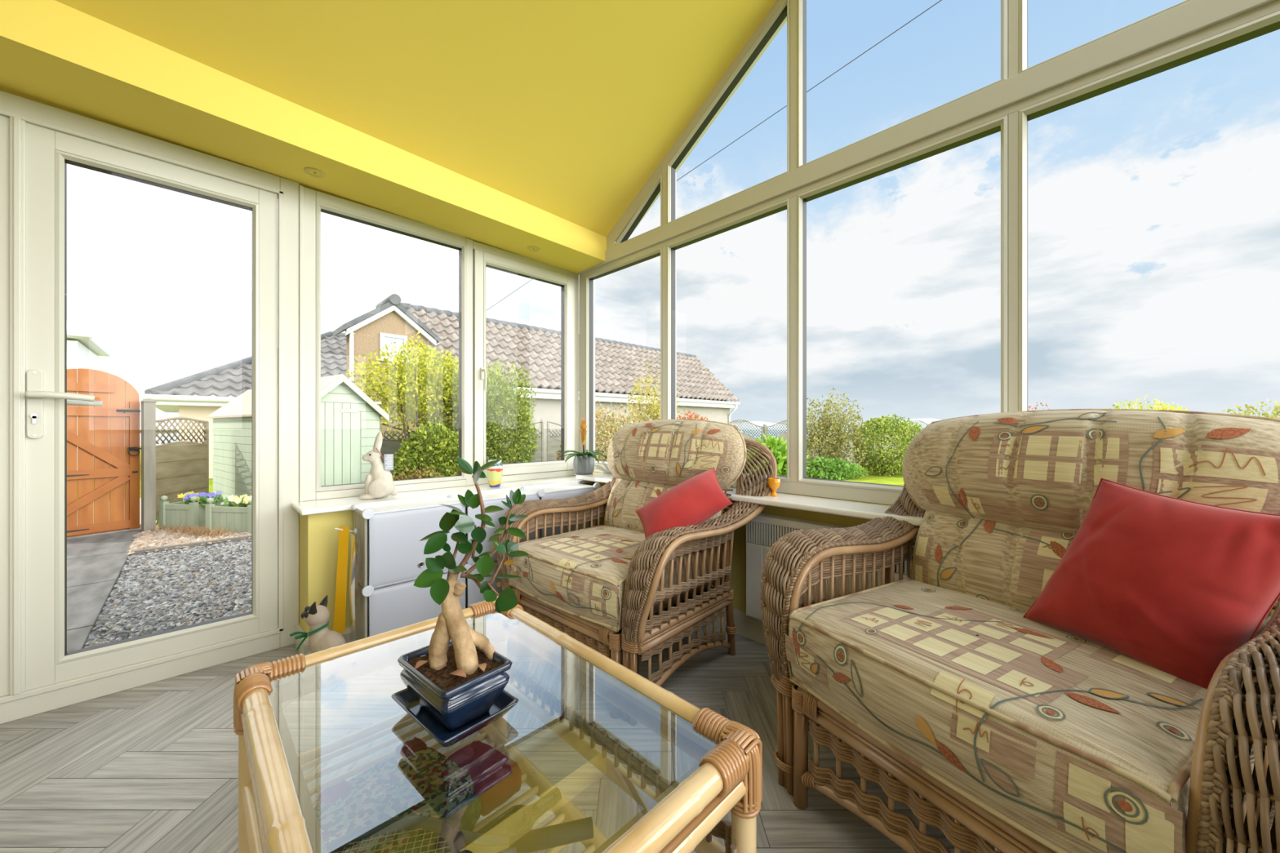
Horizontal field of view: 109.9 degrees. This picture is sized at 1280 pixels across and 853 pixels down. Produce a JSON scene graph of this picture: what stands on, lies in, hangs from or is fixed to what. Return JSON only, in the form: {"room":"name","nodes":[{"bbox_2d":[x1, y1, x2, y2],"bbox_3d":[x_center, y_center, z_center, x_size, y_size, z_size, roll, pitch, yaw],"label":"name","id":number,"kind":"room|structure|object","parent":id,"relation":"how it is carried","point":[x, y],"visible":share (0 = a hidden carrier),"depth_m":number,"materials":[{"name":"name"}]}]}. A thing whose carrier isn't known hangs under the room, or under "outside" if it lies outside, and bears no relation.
{"room":"sunroom","nodes":[
{"label":"sunroom","id":0,"kind":"room"},
{"bbox_2d":[0,0,606,273],"bbox_3d":[-1.863,-1.293,1.630,4.258,0.415,0.380,0,0,-45],"label":"beam","id":1,"kind":"structure","parent":0,"point":[53,53],"depth_m":1.76,"materials":[{"name":"yellow paint"}]},
{"bbox_2d":[303,167,324,177],"bbox_3d":[-1.452,-1.133,2.005,0.078,0.008,0.078,0,0,-45],"label":"recessed light","id":2,"kind":"object","parent":1,"relation":"attached to","point":[307,170],"visible":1,"depth_m":2.00,"materials":[{"name":"yellow"}]},
{"bbox_2d":[527,246,539,251],"bbox_3d":[-0.661,-1.105,2.791,0.078,0.008,0.078,0,0,-45],"label":"recessed light","id":3,"kind":"object","parent":1,"relation":"attached to","point":[528,247],"visible":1,"depth_m":2.78,"materials":[{"name":"yellow"}]},
{"bbox_2d":[55,0,777,236],"bbox_3d":[-0.111,-1.845,-0.131,4.258,1.510,4.590,0,0,-45],"label":"ceiling","id":4,"kind":"structure","parent":0,"point":[566,109],"depth_m":2.00,"materials":[{"name":"yellow paint"}]},
{"bbox_2d":[298,475,589,638],"bbox_3d":[-0.971,0.670,2.603,1.603,0.660,0.340,0,0,-45],"label":"wall","id":5,"kind":"structure","parent":0,"point":[318,540],"depth_m":1.97,"materials":[{"name":"yellow paint"}]},
{"bbox_2d":[294,623,350,655],"bbox_3d":[-0.960,0.953,2.516,1.530,0.095,0.237,0,0,-45],"label":"baseboard","id":6,"kind":"structure","parent":5,"relation":"attached to","point":[304,649],"depth_m":2.00,"materials":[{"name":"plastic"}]},
{"bbox_2d":[298,185,578,502],"bbox_3d":[-1.011,-0.384,2.646,1.606,1.463,0.143,0,0,-45],"label":"window","id":7,"kind":"structure","parent":5,"relation":"in","point":[474,257],"depth_m":2.62,"materials":[{"name":"grey plastic"}]},
{"bbox_2d":[291,475,594,515],"bbox_3d":[-0.923,0.360,2.538,1.635,0.024,0.270,0,0,-45],"label":"window sill","id":8,"kind":"structure","parent":5,"relation":"attached to","point":[330,505],"depth_m":2.25,"materials":[{"name":"white plastic"}]},
{"bbox_2d":[358,431,398,499],"bbox_3d":[-1.274,0.186,2.191,0.166,0.327,0.118,0,0,-35],"label":"ornament","id":9,"kind":"object","parent":8,"relation":"on","point":[379,483],"visible":1,"depth_m":2.16,"materials":[{"name":"ceramic"}]},
{"bbox_2d":[486,459,502,487],"bbox_3d":[-0.839,0.271,2.594,0.089,0.155,0.089,0,0,-45],"label":"jar","id":10,"kind":"object","parent":8,"relation":"on","point":[495,473],"visible":0.82,"depth_m":2.56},
{"bbox_2d":[0,621,994,852],"bbox_3d":[-0.262,1.001,0.001,4.230,0.002,4.910,0,0,-45],"label":"floor","id":11,"kind":"structure","parent":0,"point":[153,767],"depth_m":1.35,"materials":[{"name":"grey wood"}]},
{"bbox_2d":[289,595,346,654],"bbox_3d":[-1.268,0.848,1.803,0.243,0.317,0.144,0,0,0],"label":"ornament","id":12,"kind":"object","parent":11,"relation":"on","point":[317,617],"visible":0.48,"depth_m":1.78,"materials":[{"name":"beige ceramic"}]},
{"bbox_2d":[351,480,599,640],"bbox_3d":[-0.762,0.678,2.350,1.258,0.679,0.218,0,0,-45],"label":"cabinet","id":13,"kind":"object","parent":11,"relation":"on","point":[390,555],"visible":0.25,"depth_m":1.97,"materials":[{"name":"white plastic"}]},
{"bbox_2d":[333,528,357,534],"bbox_3d":[-1.239,0.442,1.896,0.025,0.046,0.098,0,0,20],"label":"rod","id":14,"kind":"object","parent":13,"relation":"attached to","point":[355,531],"visible":0.96,"depth_m":1.92,"materials":[{"name":"beige"}]},
{"bbox_2d":[333,526,348,633],"bbox_3d":[-1.253,0.642,1.882,0.064,0.446,0.004,0,0,0],"label":"strap","id":15,"kind":"object","parent":14,"relation":"hanging from","point":[342,562],"visible":1,"depth_m":1.88,"materials":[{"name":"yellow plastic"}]},
{"bbox_2d":[348,532,358,641],"bbox_3d":[-1.207,0.682,1.888,0.025,0.460,0.098,0,0,-45],"label":"clear bag","id":16,"kind":"object","parent":14,"relation":"hanging from","point":[353,579],"visible":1,"depth_m":1.87,"materials":[{"name":"clear plastic"}]},
{"bbox_2d":[233,595,762,852],"bbox_3d":[-0.320,0.751,0.839,0.615,0.499,0.887,0,0,-45],"label":"coffee table","id":17,"kind":"object","parent":11,"relation":"on","point":[277,814],"visible":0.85,"depth_m":0.88,"materials":[{"name":"brown"}]},
{"bbox_2d":[312,737,521,852],"bbox_3d":[-0.428,0.699,0.830,0.255,0.069,0.345,0,0,33],"label":"magazine","id":18,"kind":"object","parent":17,"relation":"on","point":[464,786],"visible":0.88,"depth_m":0.83,"materials":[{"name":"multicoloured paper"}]},
{"bbox_2d":[325,815,593,852],"bbox_3d":[-0.294,0.655,0.676,0.446,0.027,0.198,0,0,-15],"label":"racket","id":19,"kind":"object","parent":18,"relation":"on","point":[582,829],"visible":0.98,"depth_m":0.71,"materials":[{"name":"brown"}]},
{"bbox_2d":[391,688,518,746],"bbox_3d":[-0.337,0.508,0.817,0.198,0.031,0.146,0,0,40],"label":"saucer","id":20,"kind":"object","parent":17,"relation":"on","point":[505,701],"visible":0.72,"depth_m":0.78,"materials":[{"name":"blue ceramic"}]},
{"bbox_2d":[397,639,511,732],"bbox_3d":[-0.337,0.468,0.817,0.180,0.090,0.132,0,0,40],"label":"pot","id":21,"kind":"object","parent":20,"relation":"on","point":[455,693],"depth_m":0.78,"materials":[{"name":"blue ceramic"}]},
{"bbox_2d":[397,457,529,732],"bbox_3d":[-0.306,0.284,0.822,0.221,0.458,0.180,0,0,40],"label":"bonsai","id":22,"kind":"object","parent":20,"relation":"on","point":[456,679],"visible":1,"depth_m":0.80,"materials":[{"name":"green plant"}]},
{"bbox_2d":[447,787,561,852],"bbox_3d":[-0.243,0.704,0.764,0.056,0.057,0.257,0,0,42],"label":"bottle","id":23,"kind":"object","parent":17,"relation":"on","point":[517,819],"visible":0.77,"depth_m":0.78,"materials":[{"name":"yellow glass"}]},
{"bbox_2d":[496,418,777,725],"bbox_3d":[-0.044,0.483,2.068,1.012,1.042,0.934,0,0,42],"label":"wicker armchair","id":24,"kind":"object","parent":11,"relation":"on","point":[616,587],"visible":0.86,"depth_m":1.83,"materials":[{"name":"wicker"}]},
{"bbox_2d":[506,525,713,631],"bbox_3d":[-0.148,0.599,1.954,0.704,0.198,0.626,0,0,42],"label":"seat cushion","id":25,"kind":"object","parent":24,"relation":"on","point":[581,574],"depth_m":1.74,"materials":[{"name":"fabric"}]},
{"bbox_2d":[604,419,744,533],"bbox_3d":[0.130,0.263,2.259,0.860,0.595,0.322,0,0,42],"label":"cushion","id":26,"kind":"object","parent":24,"relation":"on","point":[646,460],"depth_m":2.17,"materials":[{"name":"fabric"}]},
{"bbox_2d":[635,467,732,538],"bbox_3d":[0.174,0.322,1.790,0.448,0.284,0.199,0,0,-28],"label":"cushion","id":27,"kind":"object","parent":24,"relation":"on","point":[699,498],"visible":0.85,"depth_m":1.73,"materials":[{"name":"red fabric"}]},
{"bbox_2d":[760,408,1279,852],"bbox_3d":[0.907,0.478,1.097,0.873,1.052,0.998,0,0,-29],"label":"wicker armchair","id":28,"kind":"object","parent":11,"relation":"on","point":[1032,736],"visible":0.97,"depth_m":0.95,"materials":[{"name":"fabric"}]},
{"bbox_2d":[785,579,1243,852],"bbox_3d":[0.798,0.574,1.037,0.626,0.209,0.693,0,0,-29],"label":"seat cushion","id":29,"kind":"object","parent":28,"relation":"on","point":[1075,744],"depth_m":0.82,"materials":[{"name":"fabric"}]},
{"bbox_2d":[902,409,1279,666],"bbox_3d":[1.130,0.256,1.220,0.301,0.601,0.847,0,0,-29],"label":"cushion","id":30,"kind":"object","parent":28,"relation":"on","point":[1001,499],"depth_m":1.17,"materials":[{"name":"fabric"}]},
{"bbox_2d":[1022,478,1279,689],"bbox_3d":[1.075,0.319,0.938,0.216,0.398,0.425,0,0,-45],"label":"cushion","id":31,"kind":"object","parent":28,"relation":"on","point":[1171,585],"visible":0.94,"depth_m":0.87,"materials":[{"name":"red fabric"}]},
{"bbox_2d":[573,455,594,475],"bbox_3d":[-0.364,0.250,2.918,0.135,0.125,0.139,0,0,-45],"label":"pot","id":32,"kind":"object","parent":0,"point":[582,467],"depth_m":2.87,"materials":[{"name":"grey ceramic"}]},
{"bbox_2d":[575,471,1278,616],"bbox_3d":[1.222,0.655,1.547,0.165,0.690,4.890,0,0,-45],"label":"wall","id":33,"kind":"structure","parent":0,"point":[738,575],"depth_m":2.15,"materials":[{"name":"yellow paint"}]},
{"bbox_2d":[709,608,778,644],"bbox_3d":[1.249,0.945,1.391,0.018,0.110,4.510,0,0,-45],"label":"baseboard","id":34,"kind":"structure","parent":33,"relation":"attached to","point":[750,628],"depth_m":2.12,"materials":[{"name":"grey plastic"}]},
{"bbox_2d":[575,472,923,526],"bbox_3d":[1.266,0.325,1.345,0.223,0.026,4.540,0,0,-45],"label":"window sill","id":35,"kind":"structure","parent":33,"relation":"attached to","point":[824,505],"depth_m":1.82,"materials":[{"name":"white plastic"}]},
{"bbox_2d":[560,417,607,475],"bbox_3d":[-0.374,0.126,2.908,0.292,0.373,0.313,0,0,-45],"label":"bromeliad","id":36,"kind":"object","parent":35,"relation":"on","point":[584,461],"visible":1,"depth_m":2.87,"materials":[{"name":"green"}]},
{"bbox_2d":[768,477,780,496],"bbox_3d":[0.602,0.273,2.017,0.053,0.078,0.053,0,0,-45],"label":"egg cup","id":37,"kind":"object","parent":35,"relation":"on","point":[774,483],"visible":1,"depth_m":2.00,"materials":[{"name":"orange ceramic"}]},
{"bbox_2d":[746,513,916,621],"bbox_3d":[0.821,0.634,1.777,0.078,0.472,0.888,0,0,-45],"label":"radiator","id":38,"kind":"object","parent":33,"relation":"attached to","point":[763,531],"visible":0.16,"depth_m":2.00,"materials":[{"name":"white metal"}]},
{"bbox_2d":[746,520,913,574],"bbox_3d":[0.799,0.478,1.754,0.012,0.097,0.875,0,0,-45],"label":"grille","id":39,"kind":"object","parent":38,"relation":"attached to","point":[759,534],"depth_m":1.98,"materials":[{"name":"white metal"}]},
{"bbox_2d":[577,0,1279,505],"bbox_3d":[1.280,-1.134,1.534,0.097,2.889,4.790,0,0,-45],"label":"window","id":40,"kind":"structure","parent":33,"relation":"in","point":[1186,31],"depth_m":1.79,"materials":[{"name":"grey plastic"}]},
{"label":"outside","id":41,"kind":"structure","parent":0,"visible":0},
{"bbox_2d":[124,445,904,524],"bbox_3d":[-4.582,1.300,6.022,62.000,0.001,75.000,0,0,-45],"label":"ground","id":42,"kind":"structure","parent":41,"point":[898,479],"depth_m":11.00,"materials":[{"name":"green plant"}]},
{"bbox_2d":[66,320,111,370],"bbox_3d":[-18.329,-0.775,11.436,6.050,4.150,4.730,0,0,-45],"label":"house","id":43,"kind":"structure","parent":42,"relation":"on","point":[84,350],"depth_m":12.36,"materials":[{"name":"white paint"}]},
{"bbox_2d":[83,538,251,648],"bbox_3d":[-3.055,1.277,3.689,1.833,0.024,4.155,0,0,-45],"label":"gravel","id":44,"kind":"object","parent":42,"relation":"on","point":[180,615],"visible":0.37,"depth_m":3.48,"materials":[{"name":"gravel"}]},
{"bbox_2d":[155,417,208,520],"bbox_3d":[-6.458,0.567,6.319,0.040,1.407,0.971,0,0,-11],"label":"lattice fence","id":45,"kind":"object","parent":42,"relation":"on","point":[182,467],"visible":0.84,"depth_m":6.30,"materials":[{"name":"brown wood"}]},
{"bbox_2d":[126,524,251,555],"bbox_3d":[-5.299,1.259,5.526,1.317,0.054,1.942,0,0,-45],"label":"gravel","id":46,"kind":"object","parent":42,"relation":"on","point":[144,540],"visible":0.48,"depth_m":5.01,"materials":[{"name":"beige gravel"}]},
{"bbox_2d":[139,398,157,532],"bbox_3d":[-5.965,0.480,5.449,0.140,1.640,0.140,0,0,30],"label":"gate post","id":47,"kind":"object","parent":46,"relation":"on","point":[148,405],"visible":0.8,"depth_m":5.42,"materials":[{"name":"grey wood"}]},
{"bbox_2d":[159,492,220,528],"bbox_3d":[-5.657,1.076,5.652,0.488,0.448,0.328,0,0,7],"label":"planter","id":48,"kind":"object","parent":46,"relation":"on","point":[176,513],"visible":0.66,"depth_m":5.52,"materials":[{"name":"paint"}]},
{"bbox_2d":[177,490,224,505],"bbox_3d":[-5.504,0.898,5.663,0.503,0.164,0.301,0,0,7],"label":"pansies","id":49,"kind":"object","parent":48,"relation":"on","point":[202,497],"visible":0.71,"depth_m":5.59,"materials":[{"name":"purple plant"}]},
{"bbox_2d":[144,521,240,538],"bbox_3d":[-5.324,1.202,5.322,1.456,0.156,0.451,0,0,19],"label":"grass","id":50,"kind":"structure","parent":46,"relation":"on","point":[197,531],"depth_m":5.25,"materials":[{"name":"plant"}]},
{"bbox_2d":[205,494,251,533],"bbox_3d":[-4.859,1.076,5.480,0.628,0.448,0.328,0,0,7],"label":"planter","id":51,"kind":"object","parent":46,"relation":"on","point":[239,517],"visible":0.47,"depth_m":5.35,"materials":[{"name":"paint"}]},
{"bbox_2d":[222,493,251,506],"bbox_3d":[-4.750,0.903,5.479,0.590,0.152,0.283,0,0,7],"label":"pansies","id":52,"kind":"object","parent":51,"relation":"on","point":[235,501],"visible":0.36,"depth_m":5.41,"materials":[{"name":"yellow plant"}]},
{"bbox_2d":[130,534,251,555],"bbox_3d":[-4.698,1.272,4.876,1.100,0.055,0.060,0,0,-45],"label":"stone edging","id":53,"kind":"object","parent":42,"relation":"on","point":[234,539],"visible":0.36,"depth_m":4.77,"materials":[{"name":"grey stone"}]},
{"bbox_2d":[206,373,389,504],"bbox_3d":[-5.404,0.317,6.880,4.145,1.966,1.105,0,0,36],"label":"garden shed","id":54,"kind":"object","parent":42,"relation":"on","point":[350,420],"visible":0.4,"depth_m":5.92,"materials":[{"name":"green paint"}]},
{"bbox_2d":[346,331,458,460],"bbox_3d":[-3.554,-0.117,7.463,1.403,2.839,2.096,0,0,29],"label":"shrub","id":55,"kind":"object","parent":42,"relation":"on","point":[411,397],"visible":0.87,"depth_m":7.12,"materials":[{"name":"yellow plant"}]},
{"bbox_2d":[380,422,448,479],"bbox_3d":[-4.103,0.572,8.248,1.710,1.397,0.041,0,0,-44],"label":"lattice fence","id":56,"kind":"object","parent":42,"relation":"on","point":[390,446],"visible":0.15,"depth_m":7.95,"materials":[{"name":"grey wood"}]},
{"bbox_2d":[391,466,444,480],"bbox_3d":[-2.770,0.913,5.642,1.116,0.818,0.791,0,0,-45],"label":"hedge","id":57,"kind":"object","parent":42,"relation":"on","point":[432,473],"visible":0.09,"depth_m":5.57,"materials":[{"name":"green plant"}]},
{"bbox_2d":[391,418,458,479],"bbox_3d":[-2.857,0.592,6.344,1.219,1.423,0.928,0,0,-45],"label":"hedge","id":58,"kind":"object","parent":42,"relation":"on","point":[450,448],"visible":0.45,"depth_m":6.07,"materials":[{"name":"green plant"}]},
{"bbox_2d":[142,293,740,478],"bbox_3d":[-6.257,-1.097,18.053,18.200,4.795,12.380,0,0,-45],"label":"house","id":59,"kind":"structure","parent":42,"relation":"on","point":[617,363],"depth_m":13.38,"materials":[{"name":"concrete"}]},
{"bbox_2d":[418,362,497,450],"bbox_3d":[-3.072,0.071,7.785,1.336,2.462,1.262,0,0,-45],"label":"shrub","id":60,"kind":"object","parent":42,"relation":"on","point":[456,424],"visible":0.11,"depth_m":7.52,"materials":[{"name":"green plant"}]},
{"bbox_2d":[455,356,539,463],"bbox_3d":[-2.284,0.070,7.346,1.409,2.465,1.042,0,0,-42],"label":"shrub","id":61,"kind":"object","parent":42,"relation":"on","point":[508,399],"visible":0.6,"depth_m":7.27,"materials":[{"name":"green plant"}]},
{"bbox_2d":[485,421,543,463],"bbox_3d":[-2.798,0.572,9.517,1.710,1.397,0.041,0,0,-44],"label":"lattice fence","id":62,"kind":"object","parent":42,"relation":"on","point":[539,455],"visible":0.12,"depth_m":10.03,"materials":[{"name":"grey wood"}]},
{"bbox_2d":[555,448,560,460],"bbox_3d":[-1.184,0.700,8.014,0.752,1.242,0.656,0,0,-45],"label":"shrub","id":63,"kind":"object","parent":42,"relation":"on","point":[559,454],"visible":0.02,"depth_m":7.97,"materials":[{"name":"green plant"}]},
{"bbox_2d":[546,421,605,461],"bbox_3d":[-1.494,0.572,10.787,1.710,1.397,0.041,0,0,-44],"label":"lattice fence","id":64,"kind":"object","parent":42,"relation":"on","point":[553,442],"visible":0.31,"depth_m":10.29,"materials":[{"name":"grey wood"}]},
{"bbox_2d":[555,399,648,461],"bbox_3d":[-0.540,0.400,8.211,1.864,1.810,1.728,0,0,-45],"label":"shrub","id":65,"kind":"object","parent":42,"relation":"on","point":[606,424],"visible":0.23,"depth_m":7.99,"materials":[{"name":"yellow plant"}]},
{"bbox_2d":[626,361,679,423],"bbox_3d":[0.258,0.009,8.786,1.360,2.587,1.168,0,0,-45],"label":"shrub","id":66,"kind":"object","parent":42,"relation":"on","point":[655,412],"visible":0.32,"depth_m":8.64,"materials":[{"name":"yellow plant"}]},
{"bbox_2d":[676,408,707,420],"bbox_3d":[1.167,0.441,9.954,1.019,1.721,0.772,0,0,-45],"label":"shrub","id":67,"kind":"object","parent":42,"relation":"on","point":[696,417],"visible":0.05,"depth_m":9.94,"materials":[{"name":"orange plant"}]},
{"bbox_2d":[726,418,763,450],"bbox_3d":[3.058,0.521,13.749,1.610,1.497,0.041,0,0,-17],"label":"lattice fence","id":68,"kind":"object","parent":42,"relation":"on","point":[744,435],"visible":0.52,"depth_m":13.83,"materials":[{"name":"grey wood"}]},
{"bbox_2d":[763,424,766,442],"bbox_3d":[3.892,0.615,13.998,0.100,1.370,0.100,0,0,-45],"label":"fence post","id":69,"kind":"object","parent":42,"relation":"on","point":[764,425],"visible":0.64,"depth_m":13.98,"materials":[{"name":"grey wood"}]},
{"bbox_2d":[743,431,810,475],"bbox_3d":[2.424,0.823,8.132,1.526,1.460,1.284,0,0,-45],"label":"bush","id":70,"kind":"object","parent":42,"relation":"on","point":[778,446],"visible":0.15,"depth_m":7.77,"materials":[{"name":"green plant"}]},
{"bbox_2d":[766,419,810,459],"bbox_3d":[4.725,0.521,14.247,1.610,1.497,0.041,0,0,-17],"label":"lattice fence","id":71,"kind":"object","parent":42,"relation":"on","point":[784,434],"visible":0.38,"depth_m":14.14,"materials":[{"name":"grey wood"}]},
{"bbox_2d":[810,424,813,458],"bbox_3d":[5.559,0.615,14.496,0.100,1.370,0.100,0,0,-45],"label":"fence post","id":72,"kind":"object","parent":42,"relation":"on","point":[812,424],"visible":0.16,"depth_m":14.47,"materials":[{"name":"grey wood"}]},
{"bbox_2d":[785,386,871,473],"bbox_3d":[5.098,0.129,11.994,2.222,2.431,1.895,0,0,-45],"label":"shrub","id":73,"kind":"object","parent":42,"relation":"on","point":[830,446],"visible":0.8,"depth_m":11.66,"materials":[{"name":"green plant"}]},
{"bbox_2d":[813,419,855,463],"bbox_3d":[6.393,0.521,14.745,1.610,1.497,0.040,0,0,-17],"label":"lattice fence","id":74,"kind":"object","parent":42,"relation":"on","point":[851,442],"visible":0.04,"depth_m":14.89,"materials":[{"name":"grey wood"}]},
{"bbox_2d":[806,454,868,479],"bbox_3d":[4.745,1.046,11.420,1.337,0.638,1.844,0,0,-45],"label":"ground cover","id":75,"kind":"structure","parent":42,"relation":"on","point":[836,471],"depth_m":11.08,"materials":[{"name":"green plant"}]},
{"bbox_2d":[857,421,896,463],"bbox_3d":[8.060,0.521,15.243,1.610,1.497,0.040,0,0,-17],"label":"lattice fence","id":76,"kind":"object","parent":42,"relation":"on","point":[882,421],"visible":0.02,"depth_m":15.30,"materials":[{"name":"grey wood"}]},
{"bbox_2d":[852,413,923,475],"bbox_3d":[6.625,0.494,12.013,2.012,1.698,1.866,0,0,-45],"label":"round bush","id":77,"kind":"object","parent":42,"relation":"on","point":[900,431],"visible":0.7,"depth_m":11.67,"materials":[{"name":"green plant"}]},
{"bbox_2d":[899,420,928,453],"bbox_3d":[9.727,0.521,15.741,1.610,1.497,0.040,0,0,-17],"label":"lattice fence","id":78,"kind":"object","parent":42,"relation":"on","point":[921,422],"visible":0.14,"depth_m":15.77,"materials":[{"name":"grey wood"}]},
{"bbox_2d":[1027,402,1050,410],"bbox_3d":[12.222,0.244,14.017,1.175,2.118,1.205,0,0,-13],"label":"shrub","id":79,"kind":"object","parent":42,"relation":"on","point":[1036,402],"visible":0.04,"depth_m":13.95,"materials":[{"name":"green plant"}]},
{"bbox_2d":[1105,395,1188,411],"bbox_3d":[15.722,0.183,13.889,2.385,2.350,2.606,0,0,-6],"label":"shrub","id":80,"kind":"object","parent":42,"relation":"on","point":[1164,407],"visible":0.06,"depth_m":13.88,"materials":[{"name":"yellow plant"}]},
{"bbox_2d":[1221,399,1279,418],"bbox_3d":[17.144,0.270,11.941,2.356,2.179,2.284,0,0,-12],"label":"shrub","id":81,"kind":"object","parent":42,"relation":"on","point":[1276,409],"visible":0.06,"depth_m":12.27,"materials":[{"name":"green plant"}]},
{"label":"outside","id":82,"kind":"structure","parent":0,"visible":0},
{"bbox_2d":[732,417,942,430],"bbox_3d":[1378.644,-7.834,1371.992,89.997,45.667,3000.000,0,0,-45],"label":"hills","id":83,"kind":"structure","parent":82,"point":[928,420],"depth_m":2113.99,"materials":[{"name":"blue"}]},
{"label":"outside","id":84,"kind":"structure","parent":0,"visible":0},
{"bbox_2d":[66,524,141,652],"bbox_3d":[-4.746,1.294,3.315,1.148,0.053,5.995,0,0,-45],"label":"path","id":85,"kind":"structure","parent":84,"point":[95,562],"depth_m":3.83,"materials":[{"name":"grey concrete"}]},
{"bbox_2d":[66,368,141,537],"bbox_3d":[-6.331,0.293,5.197,0.082,1.915,0.980,0,0,30],"label":"gate","id":86,"kind":"object","parent":85,"relation":"on","point":[97,471],"visible":0.74,"depth_m":5.26,"materials":[{"name":"orange wood"}]},
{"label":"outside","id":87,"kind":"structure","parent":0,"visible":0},
{"bbox_2d":[124,497,157,524],"bbox_3d":[-7.851,1.300,6.507,1.250,0.040,3.700,0,0,-45],"label":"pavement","id":88,"kind":"structure","parent":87,"point":[140,498],"depth_m":6.77,"materials":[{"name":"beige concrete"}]},
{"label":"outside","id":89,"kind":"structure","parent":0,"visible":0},
{"bbox_2d":[124,429,902,446],"bbox_3d":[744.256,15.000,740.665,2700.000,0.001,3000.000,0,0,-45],"label":"sea","id":90,"kind":"structure","parent":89,"point":[166,434],"depth_m":750.00,"materials":[{"name":"blue liquid"}]},
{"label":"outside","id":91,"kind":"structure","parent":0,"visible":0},
{"bbox_2d":[485,0,941,311],"bbox_3d":[-0.049,-7.346,14.998,37.012,9.500,0.019,0,0,36],"label":"wire","id":92,"kind":"object","parent":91,"point":[940,0],"visible":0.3,"depth_m":11.62,"materials":[{"name":"black metal"}]},
{"bbox_3d":[-3.131,-0.100,0.594,1.000,2.200,0.100,0,0,-45],"label":"wall","id":93,"kind":"structure","parent":0,"visible":0},
{"bbox_2d":[0,115,26,697],"bbox_3d":[-2.410,-0.070,1.282,0.792,1.960,0.076,0,0,-45],"label":"door","id":94,"kind":"structure","parent":93,"relation":"in","point":[12,129],"depth_m":1.52,"materials":[{"name":"grey plastic"}]},
{"bbox_2d":[0,90,298,724],"bbox_3d":[-2.184,-0.064,1.519,1.647,2.128,0.086,0,0,-45],"label":"door frame","id":95,"kind":"structure","parent":93,"relation":"attached to","point":[38,700],"depth_m":1.92,"materials":[{"name":"grey plastic"}]},
{"bbox_2d":[24,122,277,690],"bbox_3d":[-1.895,-0.070,1.802,0.684,1.960,0.178,0,0,-45],"label":"door","id":96,"kind":"structure","parent":93,"relation":"in","point":[49,152],"depth_m":1.62,"materials":[{"name":"grey plastic"}]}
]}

